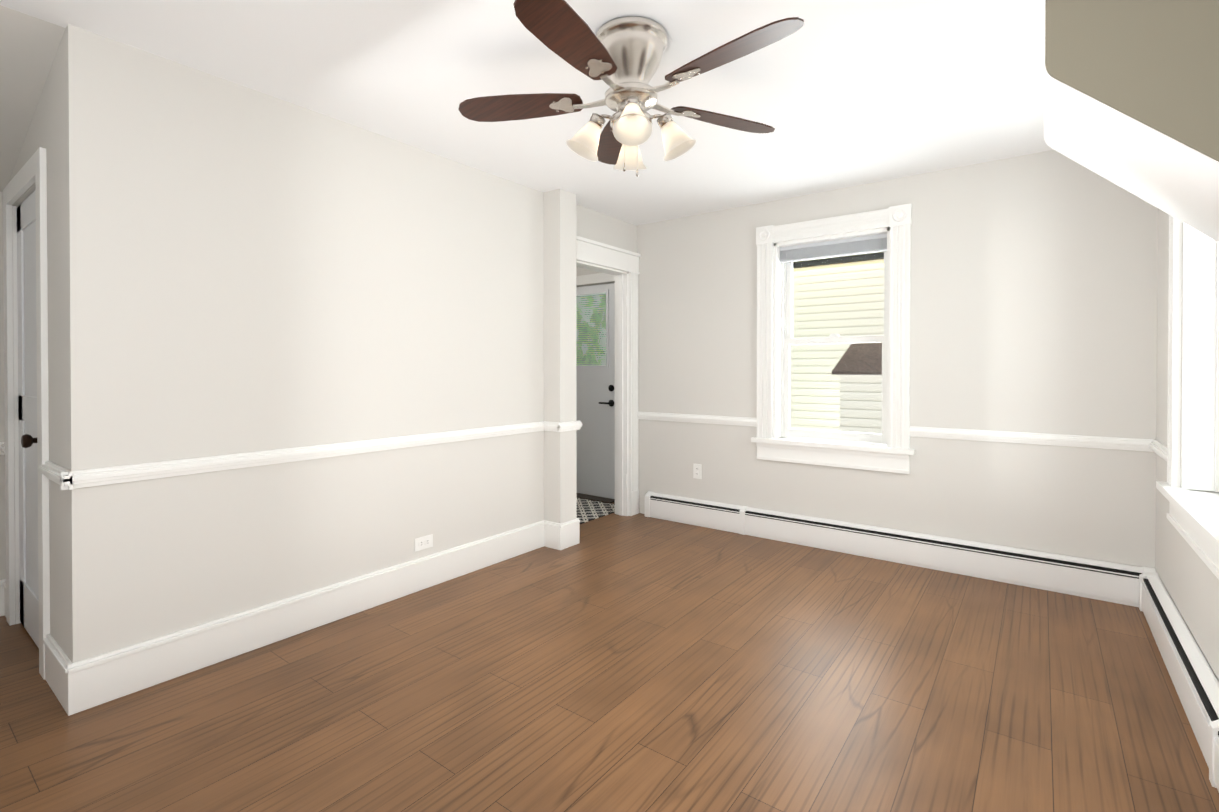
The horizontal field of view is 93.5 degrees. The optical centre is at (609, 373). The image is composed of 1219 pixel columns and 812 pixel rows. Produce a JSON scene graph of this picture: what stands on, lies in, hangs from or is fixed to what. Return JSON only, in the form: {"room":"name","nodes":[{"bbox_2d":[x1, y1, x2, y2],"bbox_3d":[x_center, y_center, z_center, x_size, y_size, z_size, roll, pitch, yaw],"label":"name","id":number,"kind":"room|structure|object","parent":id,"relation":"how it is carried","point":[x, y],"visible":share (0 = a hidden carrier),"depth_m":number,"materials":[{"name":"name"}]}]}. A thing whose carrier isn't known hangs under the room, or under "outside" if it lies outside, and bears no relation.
{"room":"empty dining room","nodes":[
{"label":"empty dining room","id":0,"kind":"room"},
{"bbox_2d":[0,192,5,579],"bbox_3d":[-3.421,-0.016,2.400,0.120,2.440,1.470,0,1,37],"label":"wall","id":1,"kind":"structure","parent":0,"point":[2,498],"depth_m":2.84,"materials":[{"name":"white paint"}]},
{"bbox_2d":[0,442,4,454],"bbox_3d":[-3.388,0.375,2.321,0.030,0.061,1.317,0,1,37],"label":"trim","id":2,"kind":"structure","parent":1,"relation":"attached to","point":[2,444],"depth_m":2.82,"materials":[{"name":"white paint"}]},
{"bbox_2d":[0,579,5,616],"bbox_3d":[-3.388,1.116,2.328,0.030,0.178,1.320,0,1,37],"label":"baseboard","id":3,"kind":"structure","parent":1,"relation":"attached to","point":[2,582],"depth_m":2.83,"materials":[{"name":"white paint"}]},
{"bbox_2d":[0,5,64,191],"bbox_3d":[-2.878,-1.062,1.908,1.330,0.340,1.350,0,1,37],"label":"ceiling slope","id":4,"kind":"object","parent":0,"point":[29,45],"visible":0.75,"depth_m":2.19,"materials":[{"name":"white paint"}]},
{"bbox_2d":[9,42,64,652],"bbox_3d":[-2.468,-0.017,2.527,1.250,2.440,0.120,0,1,37],"label":"wall","id":5,"kind":"structure","parent":0,"point":[44,130],"depth_m":2.19,"materials":[{"name":"white paint"}]},
{"bbox_2d":[3,147,49,679],"bbox_3d":[-2.535,0.158,2.565,0.880,2.090,0.138,0,1,37],"label":"trim","id":6,"kind":"structure","parent":5,"relation":"attached to","point":[30,173],"depth_m":2.49,"materials":[{"name":"white paint"}]},
{"bbox_2d":[17,191,38,647],"bbox_3d":[-2.563,0.200,2.528,0.692,1.982,0.116,0,1,37],"label":"closet door","id":7,"kind":"structure","parent":5,"relation":"in","point":[27,407],"depth_m":2.62,"materials":[{"name":"white paint"}]},
{"bbox_2d":[38,461,59,479],"bbox_3d":[-2.077,0.376,2.142,0.360,0.061,0.027,0,1,37],"label":"trim","id":8,"kind":"structure","parent":5,"relation":"attached to","point":[46,469],"depth_m":2.18,"materials":[{"name":"white paint"}]},
{"bbox_2d":[43,634,67,695],"bbox_3d":[-2.075,1.117,2.151,0.360,0.178,0.022,0,1,37],"label":"baseboard","id":9,"kind":"structure","parent":5,"relation":"attached to","point":[53,651],"depth_m":2.18,"materials":[{"name":"white paint"}]},
{"bbox_2d":[61,24,636,662],"bbox_3d":[-0.820,-0.025,3.577,0.120,2.440,3.780,0,1,37],"label":"wall","id":10,"kind":"structure","parent":0,"point":[245,270],"depth_m":2.54,"materials":[{"name":"white paint"}]},
{"bbox_2d":[52,421,551,489],"bbox_3d":[-1.173,0.370,2.976,0.040,0.061,2.447,0,1,37],"label":"trim","id":11,"kind":"structure","parent":10,"relation":"attached to","point":[64,478],"depth_m":2.51,"materials":[{"name":"white paint"}]},
{"bbox_2d":[56,520,551,715],"bbox_3d":[-1.172,1.111,2.986,0.040,0.178,2.442,0,1,37],"label":"baseboard","id":12,"kind":"structure","parent":10,"relation":"attached to","point":[82,685],"depth_m":2.52,"materials":[{"name":"white paint"}]},
{"bbox_2d":[415,534,432,551],"bbox_3d":[-1.034,0.943,3.194,0.008,0.070,0.115,0,1,37],"label":"electrical outlet","id":13,"kind":"object","parent":10,"relation":"attached to","point":[423,542],"visible":1,"depth_m":3.19,"materials":[{"name":"white plastic"}]},
{"bbox_2d":[576,236,640,515],"bbox_3d":[-0.114,0.090,4.498,0.180,2.195,1.040,0,1,37],"label":"door frame","id":14,"kind":"structure","parent":10,"relation":"attached to","point":[621,265],"depth_m":4.77,"materials":[{"name":"white paint"}]},
{"bbox_2d":[0,0,1053,225],"bbox_3d":[-0.462,-1.266,2.471,5.150,0.060,5.400,0,1,37],"label":"ceiling","id":15,"kind":"structure","parent":0,"point":[837,94],"depth_m":2.41,"materials":[{"name":"white paint"}]},
{"bbox_2d":[458,0,803,176],"bbox_3d":[0.087,-0.978,2.063,1.257,0.511,1.260,0,1,37],"label":"ceiling fan","id":16,"kind":"object","parent":15,"relation":"attached to","point":[621,57],"visible":1,"depth_m":2.02,"materials":[{"name":"brown wood"}]},
{"bbox_2d":[544,189,576,522],"bbox_3d":[-0.342,-0.028,3.987,0.150,2.440,0.170,0,1,37],"label":"column","id":17,"kind":"structure","parent":0,"point":[560,477],"depth_m":3.93,"materials":[{"name":"white paint"}]},
{"bbox_2d":[576,267,614,286],"bbox_3d":[-0.217,-0.041,5.582,1.570,2.440,0.150,0,1,37],"label":"wall","id":18,"kind":"structure","parent":0,"point":[580,271],"depth_m":5.49,"materials":[{"name":"white paint"}]},
{"bbox_2d":[576,283,614,498],"bbox_3d":[-0.285,0.161,5.576,0.902,2.012,0.095,0,1,37],"label":"entry door","id":19,"kind":"structure","parent":18,"relation":"in","point":[595,407],"depth_m":5.47,"materials":[{"name":"white paint"}]},
{"bbox_2d":[576,273,614,285],"bbox_3d":[-0.263,0.119,5.606,1.090,2.120,0.170,0,1,37],"label":"door frame","id":20,"kind":"structure","parent":18,"relation":"attached to","point":[593,278],"depth_m":5.40,"materials":[{"name":"white paint"}]},
{"bbox_2d":[577,493,614,502],"bbox_3d":[-0.287,1.174,5.582,0.910,0.011,0.250,0,1,37],"label":"sill","id":21,"kind":"structure","parent":18,"relation":"attached to","point":[595,498],"depth_m":5.37,"materials":[{"name":"brown wood"}]},
{"bbox_2d":[0,502,1218,811],"bbox_3d":[-0.462,1.233,2.491,5.150,0.060,5.400,0,1,37],"label":"floor","id":22,"kind":"structure","parent":0,"point":[616,662],"depth_m":2.09,"materials":[{"name":"brown wood"}]},
{"bbox_2d":[577,498,614,523],"bbox_3d":[-0.587,1.180,4.976,1.120,0.008,1.040,0,1,37],"label":"rug","id":23,"kind":"object","parent":22,"relation":"on","point":[588,510],"visible":0.14,"depth_m":4.96,"materials":[{"name":"multicoloured fabric"}]},
{"bbox_2d":[637,150,1157,567],"bbox_3d":[1.687,-0.028,3.930,3.460,2.440,0.240,0,1,37],"label":"wall","id":24,"kind":"structure","parent":0,"point":[1033,293],"depth_m":3.41,"materials":[{"name":"white paint"}]},
{"bbox_2d":[693,464,700,478],"bbox_3d":[0.694,0.772,4.529,0.070,0.115,0.008,0,1,37],"label":"electrical outlet","id":25,"kind":"object","parent":24,"relation":"attached to","point":[696,471],"visible":1,"depth_m":4.53,"materials":[{"name":"white plastic"}]},
{"bbox_2d":[637,412,756,426],"bbox_3d":[0.655,0.357,4.541,1.077,0.061,0.027,0,1,37],"label":"trim","id":26,"kind":"structure","parent":24,"relation":"attached to","point":[708,419],"depth_m":4.50,"materials":[{"name":"white paint"}]},
{"bbox_2d":[751,203,914,473],"bbox_3d":[1.550,-0.219,3.992,1.065,1.696,0.293,0,1,37],"label":"window","id":27,"kind":"structure","parent":24,"relation":"in","point":[778,438],"depth_m":3.95,"materials":[{"name":"white paint"}]},
{"bbox_2d":[645,491,1155,606],"bbox_3d":[1.547,1.093,3.851,3.095,0.199,0.068,0,1,37],"label":"baseboard heater","id":28,"kind":"object","parent":24,"relation":"attached to","point":[1097,580],"visible":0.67,"depth_m":3.54,"materials":[{"name":"white metal"}]},
{"bbox_2d":[909,426,1143,450],"bbox_3d":[2.343,0.367,3.270,1.132,0.061,0.027,0,1,37],"label":"trim","id":29,"kind":"structure","parent":24,"relation":"attached to","point":[1133,444],"depth_m":3.23,"materials":[{"name":"white paint"}]},
{"bbox_2d":[1044,0,1218,241],"bbox_3d":[1.456,-0.773,1.531,0.469,0.912,0.560,0,1,37],"label":"header beam","id":30,"kind":"structure","parent":0,"point":[1131,96],"depth_m":1.38,"materials":[{"name":"beige paint"}]},
{"bbox_2d":[1155,208,1218,679],"bbox_3d":[1.388,-0.004,0.856,0.240,2.440,5.030,0,1,37],"label":"wall","id":31,"kind":"structure","parent":0,"point":[1189,578],"depth_m":2.56,"materials":[{"name":"white paint"}]},
{"bbox_2d":[1144,439,1166,460],"bbox_3d":[2.620,0.372,2.720,0.027,0.061,0.478,0,1,37],"label":"trim","id":32,"kind":"structure","parent":31,"relation":"attached to","point":[1150,445],"depth_m":2.82,"materials":[{"name":"white paint"}]},
{"bbox_2d":[1139,572,1218,791],"bbox_3d":[1.400,1.115,1.137,0.068,0.199,4.444,0,1,37],"label":"baseboard heater","id":33,"kind":"object","parent":31,"relation":"attached to","point":[1194,679],"visible":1,"depth_m":2.08,"materials":[{"name":"white metal"}]},
{"bbox_2d":[1156,215,1218,579],"bbox_3d":[2.226,-0.204,2.020,0.293,1.696,1.165,0,1,37],"label":"window","id":34,"kind":"structure","parent":31,"relation":"in","point":[1193,403],"depth_m":2.38,"materials":[{"name":"white paint"}]},
{"label":"outside","id":35,"kind":"structure","parent":0,"visible":0},
{"bbox_2d":[576,295,605,363],"bbox_3d":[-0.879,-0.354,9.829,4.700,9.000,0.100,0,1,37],"label":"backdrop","id":36,"kind":"structure","parent":35,"point":[591,327],"depth_m":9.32,"materials":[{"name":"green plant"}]},
{"bbox_2d":[790,251,883,433],"bbox_3d":[2.743,-0.344,8.571,12.000,9.000,1.350,0,1,37],"label":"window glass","id":37,"kind":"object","parent":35,"point":[843,309],"depth_m":8.50,"materials":[{"name":"beige"}]}
]}

